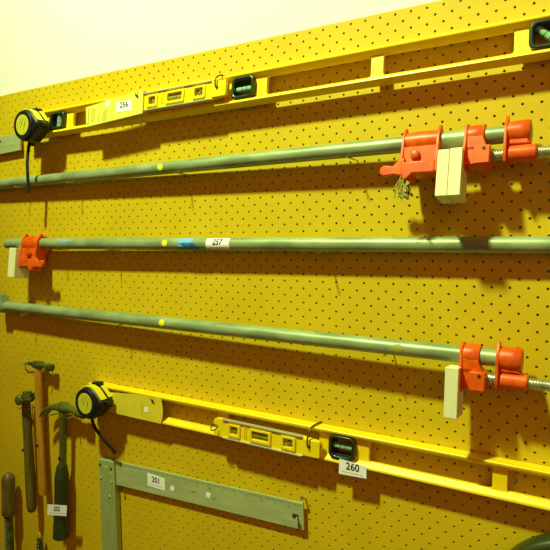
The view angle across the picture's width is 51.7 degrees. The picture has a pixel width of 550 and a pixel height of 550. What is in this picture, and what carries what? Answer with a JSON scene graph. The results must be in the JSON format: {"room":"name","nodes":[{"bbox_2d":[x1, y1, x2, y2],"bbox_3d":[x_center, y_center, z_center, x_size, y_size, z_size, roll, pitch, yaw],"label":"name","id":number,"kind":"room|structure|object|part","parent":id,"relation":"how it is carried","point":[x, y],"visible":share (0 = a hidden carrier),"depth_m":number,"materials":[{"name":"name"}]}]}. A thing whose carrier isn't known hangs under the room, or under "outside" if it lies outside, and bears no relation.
{"room":"woodworking shop","nodes":[
{"label":"woodworking shop","id":0,"kind":"room"},
{"bbox_2d":[0,0,549,545],"bbox_3d":[-0.103,0.040,1.194,5.800,2.600,0.141,1,3,30],"label":"wall","id":1,"kind":"structure","parent":0,"point":[43,42],"depth_m":1.19,"materials":[{"name":"white paint"}]},
{"bbox_2d":[0,95,18,549],"bbox_3d":[-0.919,0.172,1.585,0.603,1.247,0.006,1,3,30],"label":"pegboard","id":2,"kind":"object","parent":1,"relation":"attached to","point":[7,396],"visible":0.72,"depth_m":1.45,"materials":[{"name":"yellow wood"}]},
{"bbox_2d":[7,0,549,549],"bbox_3d":[0.049,0.197,1.004,1.655,1.248,0.045,1,3,30],"label":"pegboard","id":3,"kind":"object","parent":1,"relation":"attached to","point":[216,286],"depth_m":1.02,"materials":[{"name":"yellow wood"}]},
{"bbox_2d":[1,472,16,549],"bbox_3d":[-0.664,0.657,1.422,0.034,0.332,0.034,0,3,8],"label":"rasp","id":4,"kind":"object","parent":3,"relation":"hanging from","point":[8,479],"visible":1,"depth_m":1.41,"materials":[{"name":"wood"}]},
{"bbox_3d":[-0.664,0.545,1.416,0.034,0.108,0.034,1,3,30],"label":"handle","id":5,"kind":"part","parent":4,"relation":"part of","materials":[{"name":"brown wood"}]},
{"bbox_2d":[0,134,21,154],"bbox_3d":[-0.787,-0.317,1.467,0.407,0.058,0.007,1,3,30],"label":"metal rule","id":6,"kind":"object","parent":3,"relation":"hanging from","point":[8,143],"visible":0.84,"depth_m":1.38,"materials":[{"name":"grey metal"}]},
{"bbox_2d":[36,532,43,549],"bbox_3d":[-0.572,0.743,1.386,0.022,0.236,0.016,1,3,30],"label":"rasp","id":7,"kind":"object","parent":3,"relation":"hanging from","point":[39,546],"visible":1,"depth_m":1.38,"materials":[{"name":"metal"}]},
{"bbox_2d":[214,74,224,88],"bbox_3d":[-0.095,-0.355,1.050,0.004,0.030,0.047,2,4,38],"label":"hook","id":8,"kind":"object","parent":3,"relation":"attached to","point":[217,76],"visible":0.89,"depth_m":1.03,"materials":[{"name":"yellow metal"}]},
{"bbox_2d":[42,13,549,138],"bbox_3d":[-0.056,-0.337,1.027,1.220,0.066,0.046,1,3,30],"label":"spirit level","id":9,"kind":"object","parent":3,"relation":"hanging from","point":[109,113],"visible":0.89,"depth_m":0.95,"materials":[{"name":"yellow metal"}]},
{"bbox_2d":[14,108,49,193],"bbox_3d":[-0.540,-0.279,1.271,0.086,0.189,0.040,1,3,30],"label":"tape measure","id":10,"kind":"object","parent":9,"relation":"hanging from","point":[31,126],"visible":1,"depth_m":1.26,"materials":[{"name":"black plastic"}]},
{"bbox_2d":[88,109,106,121],"bbox_3d":[-0.372,-0.334,1.187,0.053,0.034,0.001,1,-4,30],"label":"print","id":11,"kind":"object","parent":9,"relation":"attached to","point":[93,109],"depth_m":1.19},
{"bbox_2d":[143,80,229,111],"bbox_3d":[-0.183,-0.341,1.087,0.226,0.038,0.016,1,3,30],"label":"torpedo level","id":12,"kind":"object","parent":9,"relation":"attached to","point":[162,99],"visible":1,"depth_m":1.07,"materials":[{"name":"yellow plastic"}]},
{"bbox_3d":[-0.191,-0.324,1.087,0.169,0.003,0.007,1,-4,30],"label":"metal rail","id":13,"kind":"part","parent":12,"relation":"part of","materials":[{"name":"metal"}]},
{"bbox_3d":[-0.189,-0.358,1.089,0.169,0.003,0.007,1,-4,30],"label":"metal rail","id":14,"kind":"part","parent":12,"relation":"part of","materials":[{"name":"metal"}]},
{"bbox_2d":[306,421,321,448],"bbox_3d":[0.069,0.279,0.990,0.004,0.040,0.045,2,4,39],"label":"hook","id":15,"kind":"object","parent":3,"relation":"attached to","point":[312,426],"visible":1,"depth_m":0.97,"materials":[{"name":"yellow metal"}]},
{"bbox_2d":[88,381,549,510],"bbox_3d":[0.118,0.300,0.971,1.220,0.071,0.030,3,4,30],"label":"spirit level","id":16,"kind":"object","parent":3,"relation":"hanging from","point":[137,403],"visible":0.81,"depth_m":0.95,"materials":[{"name":"yellow metal"}]},
{"bbox_2d":[75,381,116,453],"bbox_3d":[-0.386,0.310,1.226,0.086,0.156,0.042,1,3,28],"label":"tape measure","id":17,"kind":"object","parent":16,"relation":"hanging from","point":[93,400],"visible":1,"depth_m":1.21,"materials":[{"name":"yellow plastic"}]},
{"bbox_2d":[213,417,322,458],"bbox_3d":[-0.018,0.294,1.030,0.226,0.037,0.013,3,4,30],"label":"torpedo level","id":18,"kind":"object","parent":16,"relation":"attached to","point":[243,432],"visible":1,"depth_m":1.02,"materials":[{"name":"yellow plastic"}]},
{"bbox_3d":[-0.025,0.311,1.032,0.169,0.003,0.007,3,4,30],"label":"metal rail","id":19,"kind":"part","parent":18,"relation":"part of","materials":[{"name":"metal"}]},
{"bbox_3d":[-0.025,0.277,1.029,0.169,0.003,0.007,3,4,30],"label":"metal rail","id":20,"kind":"part","parent":18,"relation":"part of","materials":[{"name":"metal"}]},
{"bbox_2d":[515,471,518,485],"bbox_3d":[0.359,0.301,0.843,0.004,0.019,0.016,1,3,30],"label":"hook","id":21,"kind":"object","parent":3,"relation":"attached to","point":[517,472],"visible":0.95,"depth_m":0.84,"materials":[{"name":"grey metal"}]},
{"bbox_3d":[0.432,0.493,0.793,0.256,0.256,0.037,1,3,30],"label":"saw handle","id":22,"kind":"part","parent":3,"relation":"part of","materials":[{"name":"green plastic"}]},
{"bbox_3d":[-0.459,0.323,1.301,0.003,0.003,0.043,1,3,30],"label":"peg","id":23,"kind":"object","parent":3,"relation":"attached to","visible":0},
{"bbox_2d":[39,401,84,540],"bbox_3d":[-0.484,0.454,1.310,0.140,0.324,0.037,1,3,30],"label":"hammer","id":24,"kind":"object","parent":23,"relation":"hanging from","point":[60,509],"visible":0.98,"depth_m":1.30,"materials":[{"name":"metal"}]},
{"bbox_3d":[-0.599,-0.208,1.351,0.002,0.002,0.049,1,3,30],"label":"peg","id":25,"kind":"object","parent":3,"relation":"attached to","visible":0},
{"bbox_2d":[0,116,549,203],"bbox_3d":[-0.073,-0.177,1.044,1.503,0.125,0.081,2,3,33],"label":"clamp","id":26,"kind":"object","parent":25,"relation":"hanging from","point":[449,157],"visible":1,"depth_m":0.85,"materials":[{"name":"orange metal"}]},
{"bbox_3d":[0.178,-0.163,0.864,0.038,0.028,0.012,1,3,31],"label":"release lever","id":27,"kind":"part","parent":26,"relation":"part of","materials":[{"name":"orange metal"}]},
{"bbox_3d":[-0.488,-0.058,1.295,0.002,0.002,0.049,1,3,30],"label":"peg","id":28,"kind":"object","parent":3,"relation":"attached to","visible":0},
{"bbox_2d":[3,234,549,277],"bbox_3d":[0.003,-0.025,1.007,1.511,0.105,0.063,2,4,30],"label":"clamp","id":29,"kind":"object","parent":28,"relation":"hanging from","point":[27,253],"visible":1,"depth_m":1.01,"materials":[{"name":"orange metal"}]},
{"bbox_3d":[-0.539,-0.030,1.295,0.038,0.028,0.009,2,4,30],"label":"release lever","id":30,"kind":"part","parent":29,"relation":"part of","materials":[{"name":"orange metal"}]},
{"bbox_3d":[0.183,0.126,0.916,0.002,0.002,0.049,1,3,30],"label":"peg","id":31,"kind":"object","parent":3,"relation":"attached to","visible":0},
{"bbox_2d":[0,293,549,418],"bbox_3d":[-0.066,0.133,1.036,1.464,0.143,0.058,2,3,31],"label":"clamp","id":32,"kind":"object","parent":31,"relation":"hanging from","point":[508,362],"visible":1,"depth_m":0.89,"materials":[{"name":"grey metal"}]},
{"bbox_3d":[-0.584,0.321,1.374,0.003,0.003,0.043,1,3,30],"label":"peg","id":33,"kind":"object","parent":3,"relation":"attached to","visible":0},
{"bbox_2d":[15,391,36,512],"bbox_3d":[-0.594,0.426,1.367,0.040,0.297,0.052,1,3,30],"label":"hammer","id":34,"kind":"object","parent":33,"relation":"hanging from","point":[27,397],"visible":0.97,"depth_m":1.36,"materials":[{"name":"brown wood"}]},
{"bbox_3d":[-0.593,0.440,1.372,0.031,0.268,0.025,1,3,30],"label":"handle","id":35,"kind":"part","parent":34,"relation":"part of","materials":[{"name":"brown wood"}]},
{"bbox_3d":[-0.601,0.217,1.392,0.052,0.009,0.019,1,3,30],"label":"hook","id":36,"kind":"object","parent":3,"relation":"attached to","visible":0},
{"bbox_2d":[25,361,54,495],"bbox_3d":[-0.557,0.366,1.356,0.084,0.323,0.024,1,3,30],"label":"hammer","id":37,"kind":"object","parent":36,"relation":"hanging from","point":[38,366],"visible":0.99,"depth_m":1.35,"materials":[{"name":"orange wood"}]},
{"bbox_3d":[-0.560,0.369,1.358,0.028,0.316,0.017,1,3,30],"label":"handle","id":38,"kind":"part","parent":37,"relation":"part of","materials":[{"name":"orange wood"}]},
{"bbox_3d":[0.041,0.434,1.028,0.008,0.014,0.028,1,3,30],"label":"nail","id":39,"kind":"object","parent":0,"visible":0},
{"bbox_2d":[99,457,304,549],"bbox_3d":[-0.164,0.645,1.156,0.510,0.473,0.018,0,2,30],"label":"square","id":40,"kind":"object","parent":39,"relation":"hanging from","point":[113,473],"visible":1,"depth_m":1.16,"materials":[{"name":"grey metal"}]},
{"bbox_3d":[-0.149,0.435,1.139,0.464,0.053,0.004,0,2,30],"label":"blade","id":41,"kind":"part","parent":40,"relation":"part of","materials":[{"name":"grey metal"}]}
]}

